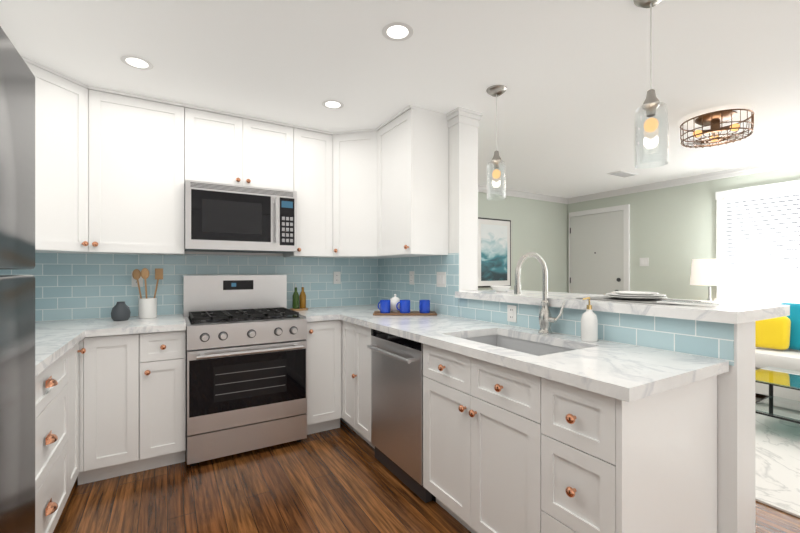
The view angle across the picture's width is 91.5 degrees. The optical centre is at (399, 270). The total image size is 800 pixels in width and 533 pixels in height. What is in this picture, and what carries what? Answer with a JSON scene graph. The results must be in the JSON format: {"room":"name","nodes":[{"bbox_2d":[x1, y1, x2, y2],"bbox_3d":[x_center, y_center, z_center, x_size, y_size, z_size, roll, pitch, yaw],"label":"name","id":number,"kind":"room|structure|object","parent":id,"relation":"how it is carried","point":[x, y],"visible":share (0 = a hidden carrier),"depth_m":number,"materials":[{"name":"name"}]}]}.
{"room":"kitchen","nodes":[
{"label":"kitchen","id":0,"kind":"room"},
{"bbox_2d":[184,251,282,255],"bbox_3d":[-1.481,0.044,3.227,2.860,2.420,0.150,0,0,-31],"label":"wall","id":1,"kind":"structure","parent":0,"point":[234,253],"depth_m":3.20,"materials":[{"name":"white"}]},
{"bbox_2d":[0,253,375,320],"bbox_3d":[-1.441,0.114,3.160,2.860,0.480,0.006,0,0,-31],"label":"tile backsplash","id":2,"kind":"structure","parent":1,"relation":"attached to","point":[69,286],"depth_m":2.94,"materials":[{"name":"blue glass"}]},
{"bbox_2d":[132,271,142,286],"bbox_3d":[-1.926,0.064,2.861,0.070,0.115,0.009,0,0,-31],"label":"electrical outlet plate","id":3,"kind":"object","parent":2,"relation":"attached to","point":[134,282],"depth_m":2.86,"materials":[{"name":"white plastic"}]},
{"bbox_2d":[333,272,340,283],"bbox_3d":[-0.590,0.069,3.658,0.070,0.115,0.009,0,0,-31],"label":"electrical outlet plate","id":4,"kind":"object","parent":2,"relation":"attached to","point":[336,275],"depth_m":3.65,"materials":[{"name":"white plastic"}]},
{"bbox_2d":[0,0,799,197],"bbox_3d":[1.529,-1.196,1.878,6.890,0.060,6.700,0,0,-31],"label":"ceiling","id":5,"kind":"structure","parent":0,"point":[573,76],"depth_m":2.22,"materials":[{"name":"white paint"}]},
{"bbox_2d":[25,57,100,253],"bbox_3d":[-2.205,-0.640,2.315,0.679,1.048,0.670,0,0,-31],"label":"upper cabinet","id":6,"kind":"object","parent":5,"relation":"hanging from","point":[67,110],"depth_m":2.34,"materials":[{"name":"white wood"}]},
{"bbox_2d":[77,88,196,254],"bbox_3d":[-1.807,-0.640,2.726,0.639,1.048,0.372,0,0,-31],"label":"upper cabinet","id":7,"kind":"object","parent":5,"relation":"hanging from","point":[114,170],"depth_m":2.62,"materials":[{"name":"white wood"}]},
{"bbox_2d":[120,55,153,69],"bbox_3d":[-1.472,-1.163,2.184,0.155,0.002,0.155,0,0,-37],"label":"recessed light","id":8,"kind":"object","parent":5,"relation":"in","point":[140,63],"depth_m":2.18,"materials":[{"name":"white plastic"}]},
{"bbox_2d":[197,106,252,186],"bbox_3d":[-1.405,-0.893,2.990,0.441,0.543,0.329,0,0,-31],"label":"upper cabinet","id":9,"kind":"object","parent":5,"relation":"hanging from","point":[224,139],"depth_m":2.87,"materials":[{"name":"white wood"}]},
{"bbox_2d":[184,180,296,252],"bbox_3d":[-1.227,-0.383,3.009,0.764,0.470,0.468,0,0,-31],"label":"over-the-range microwave","id":10,"kind":"object","parent":9,"relation":"attached to","point":[219,217],"visible":1,"depth_m":2.83,"materials":[{"name":"grey metal"}]},
{"bbox_2d":[253,117,284,189],"bbox_3d":[-1.127,-0.893,3.156,0.442,0.543,0.329,0,0,-31],"label":"upper cabinet","id":11,"kind":"object","parent":5,"relation":"hanging from","point":[268,135],"depth_m":3.04,"materials":[{"name":"white wood"}]},
{"bbox_2d":[283,123,324,257],"bbox_3d":[-0.789,-0.640,3.333,0.438,1.048,0.372,0,0,-31],"label":"upper cabinet","id":12,"kind":"object","parent":5,"relation":"hanging from","point":[304,146],"depth_m":3.19,"materials":[{"name":"white wood"}]},
{"bbox_2d":[322,100,343,108],"bbox_3d":[-0.471,-1.163,2.735,0.155,0.002,0.155,0,0,-37],"label":"recessed light","id":13,"kind":"object","parent":5,"relation":"in","point":[330,104],"depth_m":2.73,"materials":[{"name":"white plastic"}]},
{"bbox_2d":[325,128,392,258],"bbox_3d":[-0.331,-0.640,3.432,0.665,1.048,0.670,0,0,-31],"label":"upper cabinet","id":14,"kind":"object","parent":5,"relation":"hanging from","point":[350,156],"depth_m":3.26,"materials":[{"name":"white wood"}]},
{"bbox_2d":[382,22,413,41],"bbox_3d":[-0.012,-1.163,1.902,0.155,0.002,0.155,0,0,-37],"label":"recessed light","id":15,"kind":"object","parent":5,"relation":"in","point":[393,31],"depth_m":1.90,"materials":[{"name":"white plastic"}]},
{"bbox_2d":[377,105,447,257],"bbox_3d":[0.058,-0.640,3.069,0.369,1.048,0.569,0,0,-31],"label":"upper cabinet","id":16,"kind":"object","parent":5,"relation":"hanging from","point":[412,145],"depth_m":2.87,"materials":[{"name":"white wood"}]},
{"bbox_2d":[486,85,506,200],"bbox_3d":[0.621,-0.814,2.512,0.128,0.705,0.128,0,0,-31],"label":"pendant light","id":17,"kind":"object","parent":5,"relation":"hanging from","point":[496,91],"visible":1,"depth_m":2.49,"materials":[{"name":"clear glass"}]},
{"bbox_2d":[607,170,636,177],"bbox_3d":[2.687,-1.161,4.710,0.360,0.011,0.160,0,0,-31],"label":"ceiling vent","id":18,"kind":"object","parent":5,"relation":"in","point":[623,174],"visible":1,"depth_m":4.70,"materials":[{"name":"white metal"}]},
{"bbox_2d":[633,0,668,168],"bbox_3d":[1.064,-0.806,1.653,0.128,0.720,0.128,0,0,-31],"label":"pendant light","id":19,"kind":"object","parent":5,"relation":"hanging from","point":[651,104],"visible":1,"depth_m":1.64,"materials":[{"name":"clear glass"}]},
{"bbox_2d":[680,109,753,147],"bbox_3d":[2.399,-1.076,2.967,0.442,0.181,0.442,0,0,-31],"label":"light","id":20,"kind":"object","parent":5,"relation":"attached to","point":[714,120],"visible":1,"depth_m":2.92,"materials":[{"name":"brown metal"}]},
{"bbox_2d":[53,393,799,532],"bbox_3d":[1.529,1.284,1.878,6.890,0.060,6.700,0,0,-31],"label":"floor","id":21,"kind":"structure","parent":0,"point":[342,479],"depth_m":2.13,"materials":[{"name":"brown wood"}]},
{"bbox_2d":[0,26,34,532],"bbox_3d":[-0.983,0.394,0.421,0.830,1.720,0.770,0,0,-31],"label":"refrigerator","id":22,"kind":"object","parent":21,"relation":"on","point":[17,298],"visible":1,"depth_m":0.82,"materials":[{"name":"grey metal"}]},
{"bbox_2d":[35,349,70,532],"bbox_3d":[-1.758,0.817,1.506,0.618,0.876,0.830,0,0,-31],"label":"base cabinet","id":23,"kind":"object","parent":21,"relation":"on","point":[52,385],"depth_m":1.70,"materials":[{"name":"white wood"}]},
{"bbox_2d":[71,339,82,489],"bbox_3d":[-2.011,0.817,1.947,0.636,0.876,0.304,0,0,-31],"label":"base cabinet","id":24,"kind":"object","parent":21,"relation":"on","point":[76,351],"depth_m":2.17,"materials":[{"name":"white wood"}]},
{"bbox_2d":[83,332,154,483],"bbox_3d":[-1.822,0.817,2.533,0.364,0.876,0.690,0,0,-31],"label":"base cabinet","id":25,"kind":"object","parent":21,"relation":"on","point":[119,370],"depth_m":2.32,"materials":[{"name":"white wood"}]},
{"bbox_2d":[35,318,98,376],"bbox_3d":[-1.821,0.357,1.662,0.660,0.040,2.176,0,0,-31],"label":"countertop","id":26,"kind":"structure","parent":25,"relation":"on","point":[53,339],"depth_m":1.97,"materials":[{"name":"white stone"}]},
{"bbox_2d":[87,314,185,336],"bbox_3d":[-1.722,0.357,2.613,0.482,0.040,0.643,0,0,-31],"label":"countertop","id":27,"kind":"structure","parent":25,"relation":"on","point":[176,322],"depth_m":2.43,"materials":[{"name":"white stone"}]},
{"bbox_2d":[111,301,130,320],"bbox_3d":[-1.881,0.274,2.628,0.110,0.125,0.110,0,0,-31],"label":"vase","id":28,"kind":"object","parent":27,"relation":"on","point":[120,311],"visible":1,"depth_m":2.59,"materials":[{"name":"grey ceramic"}]},
{"bbox_2d":[132,268,162,318],"bbox_3d":[-1.789,0.160,2.764,0.186,0.352,0.112,0,0,-31],"label":"utensil crock","id":29,"kind":"object","parent":27,"relation":"on","point":[147,308],"visible":1,"depth_m":2.73,"materials":[{"name":"white ceramic"}]},
{"bbox_2d":[155,330,185,467],"bbox_3d":[-1.656,0.817,2.673,0.308,0.876,0.620,0,0,-31],"label":"base cabinet","id":30,"kind":"object","parent":21,"relation":"on","point":[170,346],"depth_m":2.45,"materials":[{"name":"white wood"}]},
{"bbox_2d":[183,275,306,465],"bbox_3d":[-1.151,0.646,2.881,0.765,1.215,0.732,0,0,-31],"label":"gas range","id":31,"kind":"object","parent":21,"relation":"on","point":[246,364],"visible":1,"depth_m":2.66,"materials":[{"name":"grey metal"}]},
{"bbox_2d":[306,320,334,434],"bbox_3d":[-0.711,0.817,3.201,0.311,0.876,0.682,0,0,-31],"label":"base cabinet","id":32,"kind":"object","parent":21,"relation":"on","point":[320,339],"depth_m":2.95,"materials":[{"name":"white wood"}]},
{"bbox_2d":[296,311,310,321],"bbox_3d":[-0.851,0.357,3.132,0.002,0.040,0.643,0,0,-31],"label":"countertop","id":33,"kind":"structure","parent":32,"relation":"on","point":[307,315],"depth_m":2.96,"materials":[{"name":"white stone"}]},
{"bbox_2d":[290,308,307,310],"bbox_3d":[-0.861,0.330,3.329,0.150,0.012,0.150,0,0,-31],"label":"tray","id":34,"kind":"object","parent":33,"relation":"on","point":[300,309],"visible":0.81,"depth_m":3.27,"materials":[{"name":"brown wood"}]},
{"bbox_2d":[292,284,298,308],"bbox_3d":[-0.882,0.217,3.302,0.056,0.210,0.056,0,0,-31],"label":"oil bottle","id":35,"kind":"object","parent":34,"relation":"on","point":[295,300],"visible":1,"depth_m":3.28,"materials":[{"name":"green glass"}]},
{"bbox_2d":[299,283,305,307],"bbox_3d":[-0.837,0.217,3.355,0.056,0.210,0.056,0,0,-31],"label":"oil bottle","id":36,"kind":"object","parent":34,"relation":"on","point":[302,299],"visible":1,"depth_m":3.34,"materials":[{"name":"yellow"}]},
{"bbox_2d":[335,320,354,431],"bbox_3d":[-0.138,0.817,3.050,0.682,0.876,0.302,0,0,-31],"label":"base cabinet","id":37,"kind":"object","parent":21,"relation":"on","point":[344,331],"depth_m":2.99,"materials":[{"name":"white wood"}]},
{"bbox_2d":[367,329,435,502],"bbox_3d":[0.198,0.818,2.466,0.663,0.872,0.595,0,0,-31],"label":"dishwasher","id":38,"kind":"object","parent":21,"relation":"on","point":[397,402],"visible":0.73,"depth_m":2.28,"materials":[{"name":"grey metal"}]},
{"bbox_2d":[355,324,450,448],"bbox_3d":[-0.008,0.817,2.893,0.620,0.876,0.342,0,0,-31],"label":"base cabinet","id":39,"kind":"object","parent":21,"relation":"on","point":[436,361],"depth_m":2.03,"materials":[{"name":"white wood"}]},
{"bbox_2d":[523,372,716,532],"bbox_3d":[0.837,0.817,1.474,0.620,0.876,0.355,0,0,-31],"label":"base cabinet","id":40,"kind":"object","parent":21,"relation":"on","point":[593,462],"depth_m":1.31,"materials":[{"name":"white wood"}]},
{"bbox_2d":[307,304,728,401],"bbox_3d":[0.211,0.357,2.495,0.683,0.040,2.826,0,0,-31],"label":"countertop","id":41,"kind":"structure","parent":40,"relation":"on","point":[626,372],"depth_m":1.80,"materials":[{"name":"white stone"}]},
{"bbox_2d":[373,311,436,315],"bbox_3d":[0.038,0.329,3.003,0.480,0.014,0.200,0,0,0],"label":"serving board","id":42,"kind":"object","parent":41,"relation":"on","point":[411,313],"visible":0.94,"depth_m":2.91,"materials":[{"name":"brown wood"}]},
{"bbox_2d":[378,300,390,312],"bbox_3d":[-0.117,0.273,2.971,0.082,0.095,0.100,0,0,-31],"label":"mug","id":43,"kind":"object","parent":42,"relation":"on","point":[385,306],"visible":1,"depth_m":2.93,"materials":[{"name":"blue ceramic"}]},
{"bbox_2d":[390,294,399,311],"bbox_3d":[-0.037,0.253,3.048,0.100,0.136,0.100,0,0,-31],"label":"sugar bowl","id":44,"kind":"object","parent":42,"relation":"on","point":[395,300],"visible":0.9,"depth_m":3.01,"materials":[{"name":"white ceramic"}]},
{"bbox_2d":[396,300,409,312],"bbox_3d":[0.028,0.273,2.957,0.105,0.095,0.082,0,0,-31],"label":"mug","id":45,"kind":"object","parent":42,"relation":"on","point":[404,306],"visible":1,"depth_m":2.93,"materials":[{"name":"blue ceramic"}]},
{"bbox_2d":[419,300,429,312],"bbox_3d":[0.178,0.273,2.957,0.105,0.095,0.082,0,0,-31],"label":"mug","id":46,"kind":"object","parent":42,"relation":"on","point":[424,306],"visible":1,"depth_m":2.93,"materials":[{"name":"blue ceramic"}]},
{"bbox_2d":[463,335,573,355],"bbox_3d":[0.558,0.480,1.916,0.430,0.206,0.660,0,0,-31],"label":"undermount sink","id":47,"kind":"object","parent":41,"relation":"in","point":[527,346],"visible":0.06,"depth_m":2.15,"materials":[{"name":"silver metal"}]},
{"bbox_2d":[514,252,564,333],"bbox_3d":[0.716,0.119,2.015,0.263,0.433,0.143,0,0,-31],"label":"gooseneck faucet","id":48,"kind":"object","parent":41,"relation":"on","point":[546,319],"visible":0.98,"depth_m":2.07,"materials":[{"name":"silver metal"}]},
{"bbox_2d":[581,297,597,341],"bbox_3d":[0.903,0.231,1.865,0.082,0.210,0.074,0,0,-31],"label":"soap dispenser","id":49,"kind":"object","parent":41,"relation":"on","point":[589,326],"visible":0.96,"depth_m":1.84,"materials":[{"name":"white ceramic"}]},
{"bbox_2d":[551,340,722,392],"bbox_3d":[0.831,0.357,1.463,0.390,0.040,0.418,0,0,-31],"label":"countertop","id":50,"kind":"structure","parent":40,"relation":"on","point":[673,369],"depth_m":1.44,"materials":[{"name":"white stone"}]},
{"bbox_2d":[755,397,799,517],"bbox_3d":[3.192,1.248,2.165,2.200,0.011,3.050,0,0,-31],"label":"rug","id":51,"kind":"object","parent":21,"relation":"on","point":[777,463],"depth_m":2.51,"materials":[{"name":"white fabric"}]},
{"bbox_2d":[755,366,799,423],"bbox_3d":[3.284,1.038,2.645,0.650,0.407,1.380,0,0,-31],"label":"coffee table","id":52,"kind":"object","parent":51,"relation":"on","point":[770,405],"visible":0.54,"depth_m":3.04,"materials":[{"name":"black"}]},
{"bbox_2d":[755,347,799,400],"bbox_3d":[4.144,0.798,3.047,0.860,0.888,2.490,0,0,-31],"label":"sofa","id":53,"kind":"object","parent":51,"relation":"on","point":[785,359],"visible":0.06,"depth_m":3.52,"materials":[{"name":"white fabric"}]},
{"bbox_2d":[755,316,790,349],"bbox_3d":[3.513,0.584,3.736,0.160,0.313,0.320,0,0,-36],"label":"pillow","id":54,"kind":"object","parent":53,"relation":"on","point":[772,333],"visible":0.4,"depth_m":3.65,"materials":[{"name":"yellow fabric"}]},
{"bbox_2d":[779,303,799,349],"bbox_3d":[3.756,0.526,3.601,0.189,0.429,0.440,0,0,-28],"label":"pillow","id":55,"kind":"object","parent":53,"relation":"on","point":[794,316],"visible":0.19,"depth_m":3.63,"materials":[{"name":"teal fabric"}]},
{"bbox_3d":[3.463,0.954,4.404,0.500,0.600,0.500,0,0,-31],"label":"side table","id":56,"kind":"object","parent":21,"relation":"on","visible":0},
{"bbox_2d":[690,259,729,300],"bbox_3d":[3.470,0.264,4.374,0.350,0.779,0.350,0,0,-31],"label":"table lamp","id":57,"kind":"object","parent":56,"relation":"on","point":[712,272],"visible":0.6,"depth_m":4.25,"materials":[{"name":"white fabric"}]},
{"bbox_2d":[478,192,567,292],"bbox_3d":[1.197,0.044,5.510,3.740,2.420,0.120,0,0,-31],"label":"wall","id":58,"kind":"structure","parent":0,"point":[540,227],"depth_m":5.95,"materials":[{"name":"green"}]},
{"bbox_2d":[478,217,510,287],"bbox_3d":[1.319,-0.246,5.491,0.650,0.960,0.034,0,0,-31],"label":"framed art","id":59,"kind":"object","parent":58,"relation":"attached to","point":[494,252],"visible":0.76,"depth_m":5.48,"materials":[{"name":"black"}]},
{"bbox_2d":[478,185,567,203],"bbox_3d":[1.167,-1.123,5.395,3.570,0.085,0.045,0,0,-31],"label":"crown molding","id":60,"kind":"structure","parent":58,"relation":"attached to","point":[514,193],"depth_m":5.83,"materials":[{"name":"white wood"}]},
{"bbox_2d":[446,107,754,532],"bbox_3d":[0.435,0.044,2.972,0.230,2.420,3.460,0,0,-31],"label":"wall","id":61,"kind":"structure","parent":0,"point":[736,448],"depth_m":1.50,"materials":[{"name":"white paint"}]},
{"bbox_2d":[376,253,733,365],"bbox_3d":[0.517,0.114,2.660,0.008,0.480,2.820,0,0,-31],"label":"tile backsplash","id":62,"kind":"structure","parent":61,"relation":"attached to","point":[715,340],"depth_m":2.23,"materials":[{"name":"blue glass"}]},
{"bbox_2d":[409,271,413,284],"bbox_3d":[0.100,0.064,3.342,0.008,0.115,0.070,0,0,-31],"label":"electrical outlet plate","id":63,"kind":"object","parent":62,"relation":"attached to","point":[411,273],"depth_m":3.34,"materials":[{"name":"white plastic"}]},
{"bbox_2d":[437,272,445,286],"bbox_3d":[0.314,0.069,2.981,0.009,0.115,0.115,0,0,-31],"label":"electrical outlet plate","id":64,"kind":"object","parent":62,"relation":"attached to","point":[441,276],"depth_m":2.97,"materials":[{"name":"white plastic"}]},
{"bbox_2d":[507,305,516,321],"bbox_3d":[0.680,0.262,2.373,0.009,0.100,0.070,0,0,-31],"label":"electrical outlet plate","id":65,"kind":"object","parent":62,"relation":"attached to","point":[511,309],"depth_m":2.37,"materials":[{"name":"white plastic"}]},
{"bbox_2d":[455,289,789,323],"bbox_3d":[1.039,0.172,2.237,0.545,0.044,1.609,0,0,-31],"label":"bar","id":66,"kind":"object","parent":61,"relation":"on","point":[732,312],"visible":0.93,"depth_m":1.72,"materials":[{"name":"white stone"}]},
{"bbox_2d":[490,286,510,291],"bbox_3d":[0.704,0.129,2.725,0.148,0.040,0.148,0,0,-31],"label":"bowl","id":67,"kind":"object","parent":66,"relation":"on","point":[500,288],"visible":1,"depth_m":2.68,"materials":[{"name":"white ceramic"}]},
{"bbox_2d":[576,296,700,304],"bbox_3d":[1.182,0.147,1.962,0.320,0.004,0.440,0,0,-31],"label":"placemat","id":68,"kind":"object","parent":66,"relation":"on","point":[606,298],"visible":0.57,"depth_m":1.88,"materials":[{"name":"grey"}]},
{"bbox_2d":[605,291,666,299],"bbox_3d":[1.182,0.127,1.962,0.270,0.035,0.270,0,0,-31],"label":"plates","id":69,"kind":"object","parent":68,"relation":"on","point":[634,295],"visible":1,"depth_m":1.89,"materials":[{"name":"white ceramic"}]},
{"bbox_2d":[657,300,718,305],"bbox_3d":[1.234,0.139,1.679,0.080,0.010,0.200,0,0,-31],"label":"cutlery","id":70,"kind":"object","parent":66,"relation":"on","point":[690,303],"visible":1,"depth_m":1.65,"materials":[{"name":"white metal"}]},
{"bbox_2d":[568,166,799,300],"bbox_3d":[4.437,0.044,3.611,0.120,2.420,6.460,0,0,-31],"label":"wall","id":71,"kind":"structure","parent":0,"point":[673,232],"depth_m":5.00,"materials":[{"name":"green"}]},
{"bbox_2d":[569,204,629,294],"bbox_3d":[2.953,0.162,5.878,0.103,2.185,0.952,0,0,-31],"label":"entry door","id":72,"kind":"structure","parent":71,"relation":"in","point":[599,251],"depth_m":5.85,"materials":[{"name":"white paint"}]},
{"bbox_2d":[640,258,648,265],"bbox_3d":[3.335,-0.116,5.329,0.009,0.115,0.115,0,0,-31],"label":"electrical outlet plate","id":73,"kind":"object","parent":71,"relation":"attached to","point":[643,261],"depth_m":5.32,"materials":[{"name":"white plastic"}]},
{"bbox_2d":[568,156,799,203],"bbox_3d":[4.365,-1.123,3.569,0.045,0.085,6.460,0,0,-31],"label":"crown molding","id":74,"kind":"structure","parent":71,"relation":"attached to","point":[769,166],"depth_m":4.78,"materials":[{"name":"white wood"}]},
{"bbox_2d":[714,180,799,303],"bbox_3d":[4.370,-0.241,3.542,0.060,1.370,2.510,0,0,-31],"label":"window blind","id":75,"kind":"structure","parent":71,"relation":"in","point":[758,238],"depth_m":4.26,"materials":[{"name":"white plastic"}]}
]}

